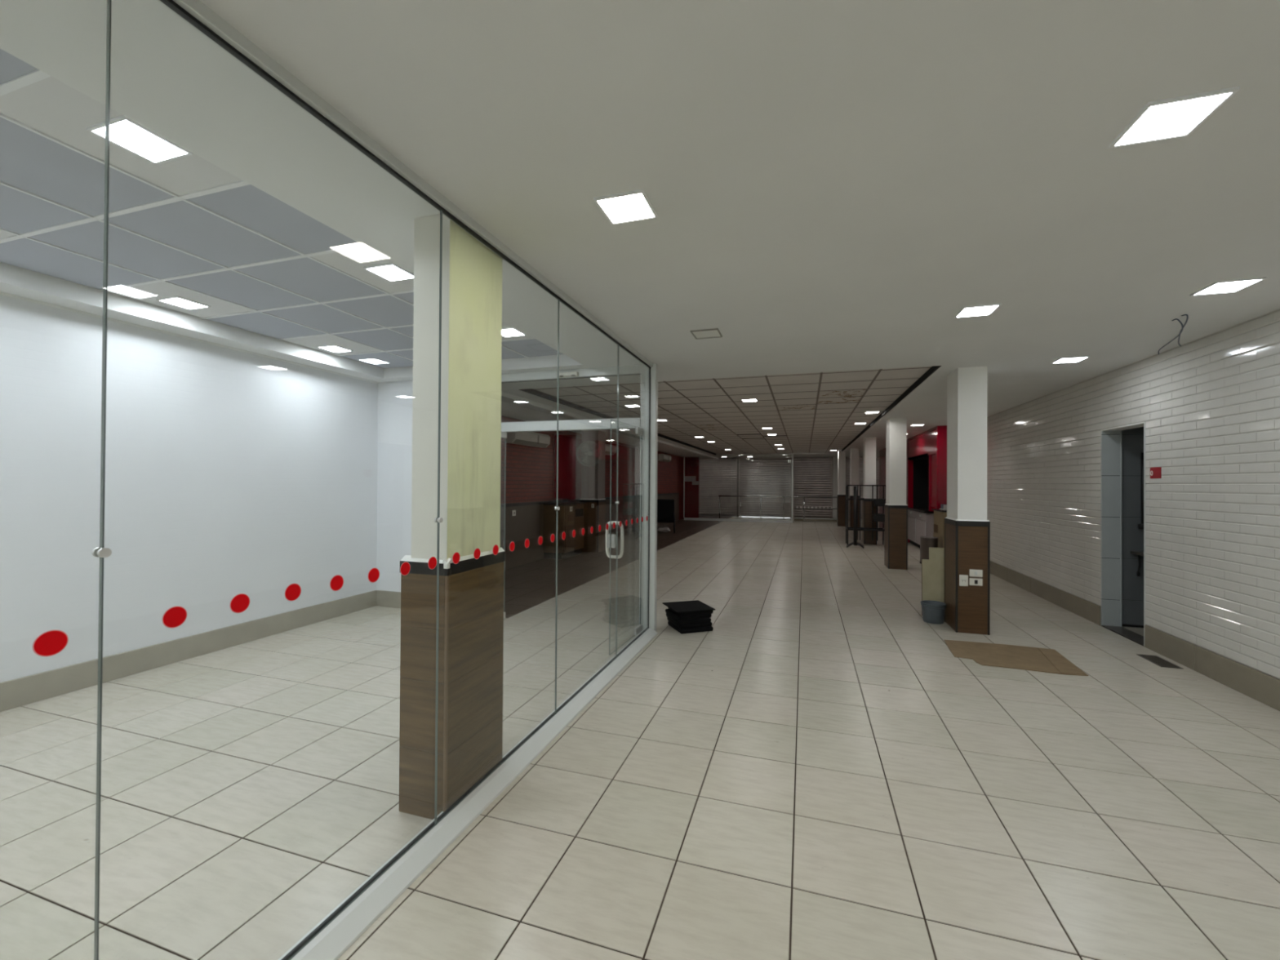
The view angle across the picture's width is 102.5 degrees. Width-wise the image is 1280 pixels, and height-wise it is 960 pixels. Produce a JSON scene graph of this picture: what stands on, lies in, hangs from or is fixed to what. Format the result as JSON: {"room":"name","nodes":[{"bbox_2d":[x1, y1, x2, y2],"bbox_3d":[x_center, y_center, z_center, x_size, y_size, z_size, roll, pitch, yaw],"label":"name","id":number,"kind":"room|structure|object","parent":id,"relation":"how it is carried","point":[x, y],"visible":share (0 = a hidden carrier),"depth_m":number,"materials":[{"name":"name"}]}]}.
{"room":"empty commercial space","nodes":[
{"label":"empty commercial space","id":0,"kind":"room"},
{"bbox_2d":[0,294,683,682],"bbox_3d":[-1.478,0.080,12.176,0.180,3.150,27.500,0,0,18],"label":"wall","id":1,"kind":"structure","parent":0,"point":[229,473],"depth_m":4.36,"materials":[{"name":"white paint"}]},
{"bbox_2d":[0,590,376,711],"bbox_3d":[-4.433,1.425,2.704,0.022,0.190,7.680,0,0,18],"label":"baseboard","id":2,"kind":"structure","parent":1,"relation":"attached to","point":[20,691],"depth_m":4.23,"materials":[{"name":"tile"}]},
{"bbox_2d":[0,291,378,383],"bbox_3d":[-4.419,-1.236,2.728,0.012,0.018,7.690,0,0,18],"label":"trim","id":3,"kind":"structure","parent":1,"relation":"attached to","point":[1,292],"depth_m":4.24,"materials":[{"name":"paint"}]},
{"bbox_2d":[511,510,515,515],"bbox_3d":[-2.285,0.600,9.332,0.019,0.100,0.100,0,0,18],"label":"wall socket","id":4,"kind":"object","parent":1,"relation":"attached to","point":[513,513],"visible":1,"depth_m":9.31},
{"bbox_2d":[506,431,550,447],"bbox_3d":[-2.089,-0.780,9.701,0.214,0.252,1.300,0,0,18],"label":"air conditioner","id":5,"kind":"object","parent":1,"relation":"attached to","point":[526,438],"visible":0.94,"depth_m":9.55,"materials":[{"name":"white plastic"}]},
{"bbox_2d":[553,433,581,500],"bbox_3d":[-1.581,-0.266,11.472,0.040,1.400,1.390,0,0,18],"label":"board","id":6,"kind":"object","parent":1,"relation":"attached to","point":[569,467],"visible":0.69,"depth_m":11.38,"materials":[{"name":"laminate"}]},
{"bbox_2d":[604,444,616,454],"bbox_3d":[-0.880,-0.807,13.489,0.214,0.252,0.950,0,0,18],"label":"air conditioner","id":7,"kind":"object","parent":1,"relation":"attached to","point":[607,447],"visible":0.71,"depth_m":13.50,"materials":[{"name":"white plastic"}]},
{"bbox_2d":[501,389,722,459],"bbox_3d":[0.523,-1.210,15.894,1.420,0.295,18.620,0,0,18],"label":"ceiling","id":8,"kind":"structure","parent":1,"relation":"attached to","point":[517,404],"depth_m":9.04,"materials":[{"name":"paint"}]},
{"bbox_2d":[657,453,671,462],"bbox_3d":[0.938,-0.816,19.181,0.214,0.252,1.100,0,0,18],"label":"air conditioner","id":9,"kind":"object","parent":1,"relation":"attached to","point":[662,457],"visible":1,"depth_m":18.80,"materials":[{"name":"white plastic"}]},
{"bbox_2d":[376,380,413,591],"bbox_3d":[-2.721,0.073,6.274,1.100,2.965,0.120,0,0,18],"label":"wall","id":10,"kind":"structure","parent":0,"point":[394,453],"depth_m":6.31,"materials":[{"name":"white paint"}]},
{"bbox_2d":[376,590,400,608],"bbox_3d":[-2.741,1.460,6.194,1.078,0.190,0.020,0,0,18],"label":"baseboard","id":11,"kind":"structure","parent":10,"relation":"attached to","point":[384,598],"depth_m":6.29,"materials":[{"name":"stone"}]},
{"bbox_2d":[501,364,648,631],"bbox_3d":[-1.061,0.180,5.693,2.417,2.765,0.085,0,0,18],"label":"trim","id":12,"kind":"structure","parent":10,"relation":"attached to","point":[642,422],"depth_m":5.39,"materials":[{"name":"white metal"}]},
{"bbox_2d":[0,515,1279,959],"bbox_3d":[3.222,1.722,10.608,10.100,0.204,27.600,0,0,18],"label":"floor","id":13,"kind":"structure","parent":0,"point":[814,773],"depth_m":2.55,"materials":[{"name":"tile"}]},
{"bbox_2d":[32,0,657,959],"bbox_3d":[-1.021,0.150,1.681,0.133,2.770,7.685,0,0,18],"label":"glass wall","id":14,"kind":"structure","parent":13,"relation":"on","point":[340,928],"depth_m":1.99,"materials":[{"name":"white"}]},
{"bbox_2d":[501,431,506,618],"bbox_3d":[-1.650,0.504,5.419,0.178,2.094,0.810,0,0,19],"label":"door frame","id":15,"kind":"structure","parent":14,"relation":"in","point":[504,434],"depth_m":5.79,"materials":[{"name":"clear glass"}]},
{"bbox_2d":[559,371,578,377],"bbox_3d":[-0.777,-1.138,5.542,0.220,0.052,0.073,0,0,18],"label":"emergency light","id":16,"kind":"object","parent":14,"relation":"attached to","point":[571,373],"visible":0.94,"depth_m":5.53,"materials":[{"name":"white plastic"}]},
{"bbox_2d":[605,419,643,654],"bbox_3d":[-0.124,0.510,4.932,0.178,2.094,0.810,0,0,20],"label":"door","id":17,"kind":"structure","parent":14,"relation":"in","point":[611,539],"depth_m":4.61,"materials":[{"name":"clear glass"}]},
{"bbox_2d":[399,213,505,819],"bbox_3d":[-0.919,0.149,2.575,0.269,2.785,0.470,0,0,18],"label":"column","id":18,"kind":"structure","parent":13,"relation":"on","point":[471,620],"depth_m":2.40,"materials":[{"name":"beige paint"}]},
{"bbox_2d":[543,502,586,559],"bbox_3d":[-1.574,1.040,10.833,0.480,1.110,1.040,0,0,18],"label":"counter","id":19,"kind":"object","parent":13,"relation":"on","point":[567,521],"visible":1,"depth_m":10.41,"materials":[{"name":"brown wood"}]},
{"bbox_2d":[579,430,605,552],"bbox_3d":[-1.059,0.211,11.647,0.448,2.785,0.458,0,0,18],"label":"column","id":20,"kind":"structure","parent":13,"relation":"on","point":[593,477],"depth_m":11.45,"materials":[{"name":"beige paint"}]},
{"bbox_2d":[576,440,601,466],"bbox_3d":[-1.150,-0.569,11.268,0.562,0.554,0.368,1,0,-27],"label":"wall fan","id":21,"kind":"object","parent":20,"relation":"attached to","point":[585,448],"visible":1,"depth_m":11.16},
{"bbox_2d":[657,527,670,532],"bbox_3d":[0.765,1.566,16.287,0.424,0.161,0.304,0,0,18],"label":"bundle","id":22,"kind":"object","parent":13,"relation":"on","point":[660,529],"visible":1,"depth_m":16.17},
{"bbox_2d":[657,499,675,533],"bbox_3d":[0.776,1.139,16.359,0.672,1.023,0.985,0,0,3],"label":"board","id":23,"kind":"object","parent":13,"relation":"on","point":[665,508],"visible":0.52,"depth_m":16.63,"materials":[{"name":"black plastic"}]},
{"bbox_2d":[667,621,713,634],"bbox_3d":[0.532,1.549,5.459,0.370,0.043,0.370,1,0,-19],"label":"pad","id":24,"kind":"object","parent":13,"relation":"on","point":[682,631],"visible":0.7,"depth_m":5.30,"materials":[{"name":"black fabric"}]},
{"bbox_2d":[666,617,712,629],"bbox_3d":[0.525,1.505,5.476,0.370,0.043,0.370,0,0,-18],"label":"pad","id":25,"kind":"object","parent":24,"relation":"on","point":[709,624],"visible":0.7,"depth_m":5.31,"materials":[{"name":"black fabric"}]},
{"bbox_2d":[666,613,711,625],"bbox_3d":[0.512,1.461,5.467,0.370,0.043,0.370,0,0,-19],"label":"pad","id":26,"kind":"object","parent":25,"relation":"on","point":[673,619],"visible":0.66,"depth_m":5.31,"materials":[{"name":"black fabric"}]},
{"bbox_2d":[665,608,711,620],"bbox_3d":[0.511,1.417,5.473,0.370,0.043,0.370,1,0,-23],"label":"pad","id":27,"kind":"object","parent":26,"relation":"on","point":[668,611],"visible":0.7,"depth_m":5.32,"materials":[{"name":"black fabric"}]},
{"bbox_2d":[667,607,713,616],"bbox_3d":[0.532,1.373,5.478,0.370,0.043,0.370,1,0,-20],"label":"pad","id":28,"kind":"object","parent":27,"relation":"on","point":[693,613],"visible":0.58,"depth_m":5.30,"materials":[{"name":"black fabric"}]},
{"bbox_2d":[662,600,715,613],"bbox_3d":[0.514,1.345,5.477,0.430,0.010,0.430,0,0,-18],"label":"pad","id":29,"kind":"object","parent":28,"relation":"on","point":[696,605],"visible":1,"depth_m":5.45,"materials":[{"name":"black fabric"}]},
{"bbox_2d":[682,457,699,519],"bbox_3d":[2.226,0.349,22.433,0.700,2.700,0.100,0,0,18],"label":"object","id":30,"kind":"object","parent":13,"relation":"on","point":[691,464],"visible":0.71,"depth_m":22.37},
{"bbox_2d":[684,475,698,484],"bbox_3d":[2.239,0.019,22.370,0.620,0.380,0.019,0,0,18],"label":"notice board","id":31,"kind":"object","parent":30,"relation":"attached to","point":[687,478],"visible":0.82,"depth_m":22.35,"materials":[{"name":"grey"}]},
{"bbox_2d":[683,453,793,523],"bbox_3d":[3.965,0.318,21.091,4.450,2.765,0.100,0,0,18],"label":"storefront","id":32,"kind":"object","parent":13,"relation":"on","point":[685,518],"visible":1,"depth_m":20.96,"materials":[{"name":"white metal"}]},
{"bbox_2d":[718,495,837,522],"bbox_3d":[5.755,1.192,21.663,4.900,1.048,0.063,0,0,18],"label":"railing","id":33,"kind":"object","parent":13,"relation":"on","point":[760,496],"visible":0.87,"depth_m":21.54,"materials":[{"name":"metal"}]},
{"bbox_2d":[794,516,836,521],"bbox_3d":[7.428,1.662,21.648,1.800,0.130,0.610,0,0,18],"label":"curb","id":34,"kind":"object","parent":13,"relation":"on","point":[796,518],"visible":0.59,"depth_m":21.42,"materials":[{"name":"beige stone"}]},
{"bbox_2d":[832,457,845,518],"bbox_3d":[8.916,0.371,23.053,0.530,2.850,0.450,0,0,18],"label":"wall pier","id":35,"kind":"object","parent":13,"relation":"on","point":[835,460],"visible":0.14,"depth_m":22.89,"materials":[{"name":"white paint"}]},
{"bbox_2d":[836,450,845,526],"bbox_3d":[7.530,0.318,19.218,0.268,2.785,0.408,0,0,18],"label":"column","id":36,"kind":"structure","parent":13,"relation":"on","point":[841,467],"depth_m":19.04,"materials":[{"name":"white paint"}]},
{"bbox_2d":[848,448,859,527],"bbox_3d":[7.336,0.306,17.575,0.298,2.785,0.458,0,0,18],"label":"column","id":37,"kind":"structure","parent":13,"relation":"on","point":[854,452],"depth_m":17.39,"materials":[{"name":"white paint"}]},
{"bbox_2d":[845,457,849,519],"label":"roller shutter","id":38,"kind":"object","parent":37,"relation":"attached to","point":[847,471],"depth_m":22.75,"materials":[{"name":"grey metal"}]},
{"bbox_2d":[846,486,864,548],"bbox_3d":[5.279,0.900,12.604,0.401,1.498,0.401,0,0,23],"label":"pedestal","id":39,"kind":"object","parent":13,"relation":"on","point":[855,498],"visible":1,"depth_m":12.57,"materials":[{"name":"black metal"}]},
{"bbox_2d":[859,457,862,519],"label":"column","id":40,"kind":"structure","parent":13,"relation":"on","point":[860,459],"depth_m":22.59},
{"bbox_2d":[845,484,885,545],"bbox_3d":[5.745,0.890,13.091,0.908,1.535,0.478,0,0,18],"label":"metal rack","id":41,"kind":"object","parent":13,"relation":"on","point":[877,502],"visible":0.8,"depth_m":13.12,"materials":[{"name":"black metal"}]},
{"bbox_2d":[849,528,884,531],"bbox_3d":[5.742,1.265,13.088,0.880,0.015,0.450,0,0,18],"label":"shelf","id":42,"kind":"object","parent":41,"relation":"attached to","point":[851,529],"depth_m":12.91,"materials":[{"name":"black metal"}]},
{"bbox_2d":[862,437,876,544],"bbox_3d":[6.039,0.270,13.528,0.308,2.785,0.458,0,0,18],"label":"column","id":43,"kind":"structure","parent":13,"relation":"on","point":[869,443],"depth_m":13.33,"materials":[{"name":"white paint"}]},
{"bbox_2d":[884,417,907,569],"bbox_3d":[4.774,0.234,9.591,0.323,2.785,0.468,0,0,18],"label":"column","id":44,"kind":"structure","parent":13,"relation":"on","point":[895,530],"depth_m":9.39,"materials":[{"name":"white paint"}]},
{"bbox_2d":[879,425,946,542],"bbox_3d":[7.936,0.297,14.260,1.350,2.765,8.000,0,0,18],"label":"wall","id":45,"kind":"structure","parent":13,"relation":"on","point":[926,451],"depth_m":12.49,"materials":[{"name":"laminate"}]},
{"bbox_2d":[907,509,933,547],"bbox_3d":[7.053,1.212,12.592,0.570,0.900,2.200,0,0,18],"label":"base cabinet","id":46,"kind":"object","parent":13,"relation":"on","point":[919,524],"visible":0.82,"depth_m":12.36,"materials":[{"name":"white wood"}]},
{"bbox_2d":[907,506,933,513],"bbox_3d":[7.244,0.740,12.525,1.010,0.045,2.240,0,0,18],"label":"countertop","id":47,"kind":"structure","parent":46,"relation":"on","point":[926,510],"depth_m":12.35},
{"bbox_2d":[920,536,937,564],"bbox_3d":[5.647,1.375,10.047,0.316,0.520,0.316,0,0,18],"label":"trash can","id":48,"kind":"object","parent":13,"relation":"on","point":[926,542],"visible":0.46,"depth_m":9.95,"materials":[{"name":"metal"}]},
{"bbox_2d":[921,546,944,615],"bbox_3d":[3.543,1.197,5.997,0.454,0.799,0.088,0,0,24],"label":"plywood board","id":49,"kind":"object","parent":13,"relation":"on","point":[932,569],"visible":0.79,"depth_m":6.04,"materials":[{"name":"brown wood"}]},
{"bbox_2d":[920,600,946,624],"bbox_3d":[3.287,1.483,5.761,0.256,0.212,0.256,0,0,18],"label":"bucket","id":50,"kind":"object","parent":13,"relation":"on","point":[933,611],"visible":1,"depth_m":5.68,"materials":[{"name":"grey plastic"}]},
{"bbox_2d":[931,508,946,547],"bbox_3d":[6.167,1.104,10.125,0.580,1.030,0.900,0,0,18],"label":"base cabinet","id":51,"kind":"object","parent":13,"relation":"on","point":[940,515],"depth_m":10.03,"materials":[{"name":"brown wood"}]},
{"bbox_2d":[931,508,946,512],"bbox_3d":[6.170,0.604,10.129,0.580,0.030,0.900,0,0,18],"label":"countertop","id":52,"kind":"structure","parent":51,"relation":"on","point":[935,509],"depth_m":10.14,"materials":[{"name":"beige"}]},
{"bbox_2d":[939,504,946,510],"bbox_3d":[6.171,0.540,10.229,0.300,0.100,0.350,0,0,18],"label":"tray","id":53,"kind":"object","parent":51,"relation":"on","point":[944,507],"visible":0.36,"depth_m":10.11,"materials":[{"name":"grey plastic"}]},
{"bbox_2d":[944,366,990,635],"bbox_3d":[3.516,0.198,5.542,0.308,2.785,0.468,0,0,18],"label":"column","id":54,"kind":"structure","parent":13,"relation":"on","point":[966,525],"depth_m":5.35,"materials":[{"name":"white paint"}]},
{"bbox_2d":[959,574,968,586],"bbox_3d":[3.360,1.044,5.337,0.079,0.115,0.011,0,0,18],"label":"socket plate","id":55,"kind":"object","parent":54,"relation":"attached to","point":[963,579],"visible":1,"depth_m":5.33,"materials":[{"name":"white plastic"}]},
{"bbox_2d":[968,577,982,586],"bbox_3d":[3.466,1.052,5.303,0.118,0.074,0.012,0,0,18],"label":"socket plate","id":56,"kind":"object","parent":54,"relation":"attached to","point":[972,581],"visible":1,"depth_m":5.30,"materials":[{"name":"white plastic"}]},
{"bbox_2d":[968,568,982,577],"bbox_3d":[3.466,0.962,5.303,0.118,0.074,0.013,0,0,18],"label":"socket plate","id":57,"kind":"object","parent":54,"relation":"attached to","point":[975,573],"visible":1,"depth_m":5.30,"materials":[{"name":"white plastic"}]},
{"bbox_2d":[944,640,1088,675],"bbox_3d":[3.313,1.578,4.610,0.950,0.008,0.755,0,0,18],"label":"cardboard sheet","id":58,"kind":"object","parent":13,"relation":"on","point":[1003,655],"visible":1,"depth_m":4.58,"materials":[{"name":"brown cardboard"}]},
{"bbox_2d":[1136,653,1183,669],"bbox_3d":[4.550,1.588,4.507,0.150,0.004,0.340,0,0,18],"label":"floor drain","id":59,"kind":"object","parent":13,"relation":"on","point":[1156,660],"visible":1,"depth_m":4.49,"materials":[{"name":"metal"}]},
{"bbox_2d":[0,0,1279,457],"bbox_3d":[3.067,-1.260,10.579,9.500,0.235,27.200,0,0,18],"label":"ceiling","id":60,"kind":"structure","parent":0,"point":[828,184],"depth_m":2.17,"materials":[{"name":"paint"}]},
{"bbox_2d":[85,115,192,164],"bbox_3d":[-1.986,-1.351,2.047,0.225,0.014,0.225,0,0,18],"label":"recessed light","id":61,"kind":"object","parent":60,"relation":"in","point":[126,133],"visible":0.77,"depth_m":2.04,"materials":[{"name":"white plastic"}]},
{"bbox_2d":[156,295,210,310],"bbox_3d":[-3.469,-1.347,3.912,0.225,0.014,0.225,0,0,18],"label":"recessed light","id":62,"kind":"object","parent":60,"relation":"in","point":[176,300],"visible":1,"depth_m":3.91,"materials":[{"name":"white plastic"}]},
{"bbox_2d":[161,297,206,308],"bbox_3d":[-3.469,-1.348,3.912,0.203,0.008,0.203,0,0,18],"label":"diffuser","id":63,"kind":"object","parent":62,"relation":"attached to","point":[184,303],"depth_m":3.91,"materials":[{"name":"white plastic"}]},
{"bbox_2d":[316,344,353,352],"bbox_3d":[-3.100,-1.336,5.232,0.225,0.014,0.225,0,0,18],"label":"recessed light","id":64,"kind":"object","parent":60,"relation":"in","point":[335,348],"visible":1,"depth_m":5.23,"materials":[{"name":"white plastic"}]},
{"bbox_2d":[321,346,349,351],"bbox_3d":[-3.100,-1.337,5.232,0.203,0.008,0.203,0,0,18],"label":"diffuser","id":65,"kind":"object","parent":64,"relation":"attached to","point":[333,348],"depth_m":5.23,"materials":[{"name":"white plastic"}]},
{"bbox_2d":[363,262,413,281],"bbox_3d":[-1.602,-1.339,3.316,0.225,0.014,0.225,0,0,18],"label":"recessed light","id":66,"kind":"object","parent":60,"relation":"in","point":[391,272],"visible":0.83,"depth_m":3.31,"materials":[{"name":"white plastic"}]},
{"bbox_2d":[502,327,526,337],"bbox_3d":[-1.176,-1.328,4.618,0.225,0.014,0.225,0,0,18],"label":"recessed light","id":67,"kind":"object","parent":60,"relation":"in","point":[508,331],"visible":0.67,"depth_m":4.62,"materials":[{"name":"white plastic"}]},
{"bbox_2d":[502,328,523,336],"bbox_3d":[-1.176,-1.329,4.618,0.203,0.008,0.203,0,0,18],"label":"diffuser","id":68,"kind":"object","parent":67,"relation":"attached to","point":[505,332],"depth_m":4.62,"materials":[{"name":"white plastic"}]},
{"bbox_2d":[593,189,657,225],"bbox_3d":[-0.059,-1.217,2.297,0.225,0.014,0.225,0,0,18],"label":"recessed light","id":69,"kind":"object","parent":60,"relation":"in","point":[632,206],"visible":1,"depth_m":2.29,"materials":[{"name":"white plastic"}]},
{"bbox_2d":[623,404,640,407],"bbox_3d":[-0.123,-1.239,8.574,0.225,0.014,0.225,0,0,18],"label":"recessed light","id":70,"kind":"object","parent":60,"relation":"in","point":[632,405],"visible":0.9,"depth_m":8.59,"materials":[{"name":"white plastic"}]},
{"bbox_2d":[690,328,722,339],"bbox_3d":[0.546,-1.200,4.214,0.225,0.014,0.225,0,0,18],"label":"vent","id":71,"kind":"object","parent":60,"relation":"in","point":[715,332],"visible":1,"depth_m":4.20,"materials":[{"name":"white metal"}]},
{"bbox_2d":[693,329,719,337],"bbox_3d":[0.546,-1.200,4.214,0.203,0.008,0.203,0,0,18],"label":"diffuser","id":72,"kind":"object","parent":71,"relation":"attached to","point":[696,333],"depth_m":4.20,"materials":[{"name":"white plastic"}]},
{"bbox_2d":[741,398,757,402],"bbox_3d":[1.691,-1.232,7.932,0.225,0.014,0.225,0,0,18],"label":"recessed light","id":73,"kind":"object","parent":60,"relation":"in","point":[750,399],"visible":1,"depth_m":7.93,"materials":[{"name":"white plastic"}]},
{"bbox_2d":[742,399,756,401],"bbox_3d":[1.691,-1.232,7.932,0.203,0.008,0.203,0,0,18],"label":"diffuser","id":74,"kind":"object","parent":73,"relation":"attached to","point":[744,400],"depth_m":7.93,"materials":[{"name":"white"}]},
{"bbox_2d":[719,457,878,458],"bbox_3d":[7.241,-1.220,23.654,9.800,0.480,0.350,0,0,18],"label":"lintel","id":75,"kind":"object","parent":60,"relation":"attached to","point":[794,457],"visible":0.07,"depth_m":23.38,"materials":[{"name":"white paint"}]},
{"bbox_2d":[698,457,737,516],"bbox_3d":[3.614,0.343,24.562,2.050,2.760,0.120,0,0,18],"label":"roller shutter","id":76,"kind":"object","parent":75,"relation":"attached to","point":[718,477],"visible":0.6,"depth_m":24.52,"materials":[{"name":"grey metal"}]},
{"bbox_2d":[737,457,791,518],"bbox_3d":[5.781,0.352,23.870,2.400,2.760,0.120,0,0,18],"label":"roller shutter","id":77,"kind":"object","parent":75,"relation":"attached to","point":[772,476],"visible":0.98,"depth_m":23.86,"materials":[{"name":"grey metal"}]},
{"bbox_2d":[793,457,832,518],"bbox_3d":[7.791,0.360,23.229,1.720,2.760,0.120,0,0,18],"label":"roller shutter","id":78,"kind":"object","parent":75,"relation":"attached to","point":[812,477],"visible":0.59,"depth_m":23.21,"materials":[{"name":"grey metal"}]},
{"bbox_2d":[875,457,879,498],"label":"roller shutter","id":79,"kind":"object","parent":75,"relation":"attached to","point":[877,459],"depth_m":22.43,"materials":[{"name":"grey metal"}]},
{"bbox_2d":[853,422,866,424],"bbox_3d":[4.633,-1.193,10.814,0.225,0.014,0.225,0,0,18],"label":"recessed light","id":80,"kind":"object","parent":60,"relation":"in","point":[864,423],"visible":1,"depth_m":10.79,"materials":[{"name":"white plastic"}]},
{"bbox_2d":[864,410,879,413],"bbox_3d":[4.135,-1.207,9.157,0.225,0.014,0.225,0,0,18],"label":"recessed light","id":81,"kind":"object","parent":60,"relation":"in","point":[877,411],"visible":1,"depth_m":9.17,"materials":[{"name":"white plastic"}]},
{"bbox_2d":[910,423,924,426],"bbox_3d":[5.664,-1.123,10.495,0.225,0.014,0.225,0,0,18],"label":"recessed light","id":82,"kind":"object","parent":60,"relation":"in","point":[923,424],"visible":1,"depth_m":10.46,"materials":[{"name":"white plastic"}]},
{"bbox_2d":[954,303,1001,318],"bbox_3d":[2.373,-1.192,3.620,0.225,0.014,0.225,0,0,18],"label":"recessed light","id":83,"kind":"object","parent":60,"relation":"in","point":[985,309],"visible":1,"depth_m":3.61,"materials":[{"name":"white plastic"}]},
{"bbox_2d":[957,305,998,316],"bbox_3d":[2.373,-1.193,3.620,0.203,0.008,0.203,0,0,18],"label":"diffuser","id":84,"kind":"object","parent":83,"relation":"attached to","point":[975,310],"depth_m":3.61,"materials":[{"name":"white plastic"}]},
{"bbox_2d":[1050,355,1089,364],"bbox_3d":[4.185,-1.171,5.005,0.225,0.014,0.225,0,0,18],"label":"recessed light","id":85,"kind":"object","parent":60,"relation":"in","point":[1069,359],"visible":1,"depth_m":4.99,"materials":[{"name":"white plastic"}]},
{"bbox_2d":[1053,357,1085,363],"bbox_3d":[4.185,-1.172,5.005,0.203,0.008,0.203,0,0,18],"label":"diffuser","id":86,"kind":"object","parent":85,"relation":"attached to","point":[1062,360],"depth_m":5.02,"materials":[{"name":"white plastic"}]},
{"bbox_2d":[1157,314,1188,354],"bbox_3d":[4.341,-1.143,4.162,0.134,0.067,1.430,0,-1,42],"label":"cable","id":87,"kind":"object","parent":60,"relation":"hanging from","point":[1187,318],"visible":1,"depth_m":3.88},
{"bbox_2d":[1108,85,1239,148],"bbox_3d":[1.773,-1.209,1.723,0.225,0.014,0.225,0,0,18],"label":"recessed light","id":88,"kind":"object","parent":60,"relation":"in","point":[1178,117],"visible":1,"depth_m":1.71,"materials":[{"name":"white plastic"}]},
{"bbox_2d":[1190,276,1266,296],"bbox_3d":[3.600,-1.187,3.155,0.225,0.014,0.225,0,0,18],"label":"recessed light","id":89,"kind":"object","parent":60,"relation":"in","point":[1228,286],"visible":1,"depth_m":3.14,"materials":[{"name":"white plastic"}]},
{"bbox_2d":[1195,280,1258,294],"bbox_3d":[3.600,-1.188,3.155,0.203,0.008,0.203,0,0,18],"label":"diffuser","id":90,"kind":"object","parent":89,"relation":"attached to","point":[1228,286],"depth_m":3.15,"materials":[{"name":"white plastic"}]},
{"bbox_2d":[737,457,738,516],"bbox_3d":[4.668,0.353,24.409,0.050,2.850,0.450,0,0,18],"label":"wall","id":91,"kind":"structure","parent":0,"point":[737,458],"depth_m":24.20,"materials":[{"name":"grey metal"}]},
{"bbox_2d":[738,434,772,439],"bbox_3d":[3.068,-1.517,10.660,9.850,0.120,27.650,0,0,18],"label":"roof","id":92,"kind":"structure","parent":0,"point":[739,434],"depth_m":16.10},
{"bbox_2d":[791,485,791,518],"bbox_3d":[7.002,0.363,23.664,0.050,2.850,0.450,0,0,18],"label":"wall","id":93,"kind":"structure","parent":0,"point":[791,486],"depth_m":23.45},
{"bbox_2d":[1121,426,1143,625],"bbox_3d":[5.825,0.274,4.605,1.700,2.750,1.820,0,0,18],"label":"wall","id":94,"kind":"structure","parent":0,"point":[1132,439],"depth_m":5.60,"materials":[{"name":"tile"}]},
{"bbox_2d":[1121,623,1143,627],"bbox_3d":[6.013,1.589,5.376,1.600,0.026,0.017,0,0,18],"label":"trim","id":95,"kind":"structure","parent":94,"relation":"attached to","point":[1122,624],"depth_m":5.58,"materials":[{"name":"black"}]},
{"bbox_2d":[1130,551,1143,576],"bbox_3d":[5.538,0.908,5.375,0.510,0.270,0.320,0,0,18],"label":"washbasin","id":96,"kind":"object","parent":94,"relation":"attached to","point":[1139,553],"visible":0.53,"depth_m":5.55,"materials":[{"name":"ceramic"}]},
{"bbox_2d":[1130,551,1143,556],"bbox_3d":[5.539,0.788,5.376,0.510,0.030,0.320,0,0,18],"label":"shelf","id":97,"kind":"object","parent":96,"relation":"attached to","point":[1137,553],"depth_m":5.50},
{"bbox_2d":[1137,452,1143,528],"bbox_3d":[5.434,0.118,5.565,0.068,0.830,0.068,0,0,18],"label":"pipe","id":98,"kind":"object","parent":94,"relation":"attached to","point":[1140,526],"visible":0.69,"depth_m":5.55,"materials":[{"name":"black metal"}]},
{"bbox_2d":[986,308,1279,679],"bbox_3d":[4.486,0.058,3.502,0.183,3.150,14.600,0,0,18],"label":"wall","id":99,"kind":"structure","parent":0,"point":[1209,406],"depth_m":4.49,"materials":[{"name":"white tile"}]},
{"bbox_2d":[1101,422,1146,646],"bbox_3d":[5.048,0.523,5.271,0.184,2.159,0.780,0,0,18],"label":"door frame","id":100,"kind":"structure","parent":99,"relation":"in","point":[1111,438],"depth_m":5.62,"materials":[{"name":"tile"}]},
{"bbox_2d":[990,560,1279,711],"bbox_3d":[4.389,1.477,3.520,0.018,0.210,14.597,0,0,18],"label":"baseboard","id":101,"kind":"structure","parent":99,"relation":"attached to","point":[1263,687],"depth_m":4.40,"materials":[{"name":"beige tile"}]},
{"bbox_2d":[1150,466,1161,478],"bbox_3d":[4.799,-0.066,4.788,0.009,0.104,0.156,0,0,18],"label":"door sign","id":102,"kind":"object","parent":99,"relation":"attached to","point":[1156,472],"visible":1,"depth_m":4.78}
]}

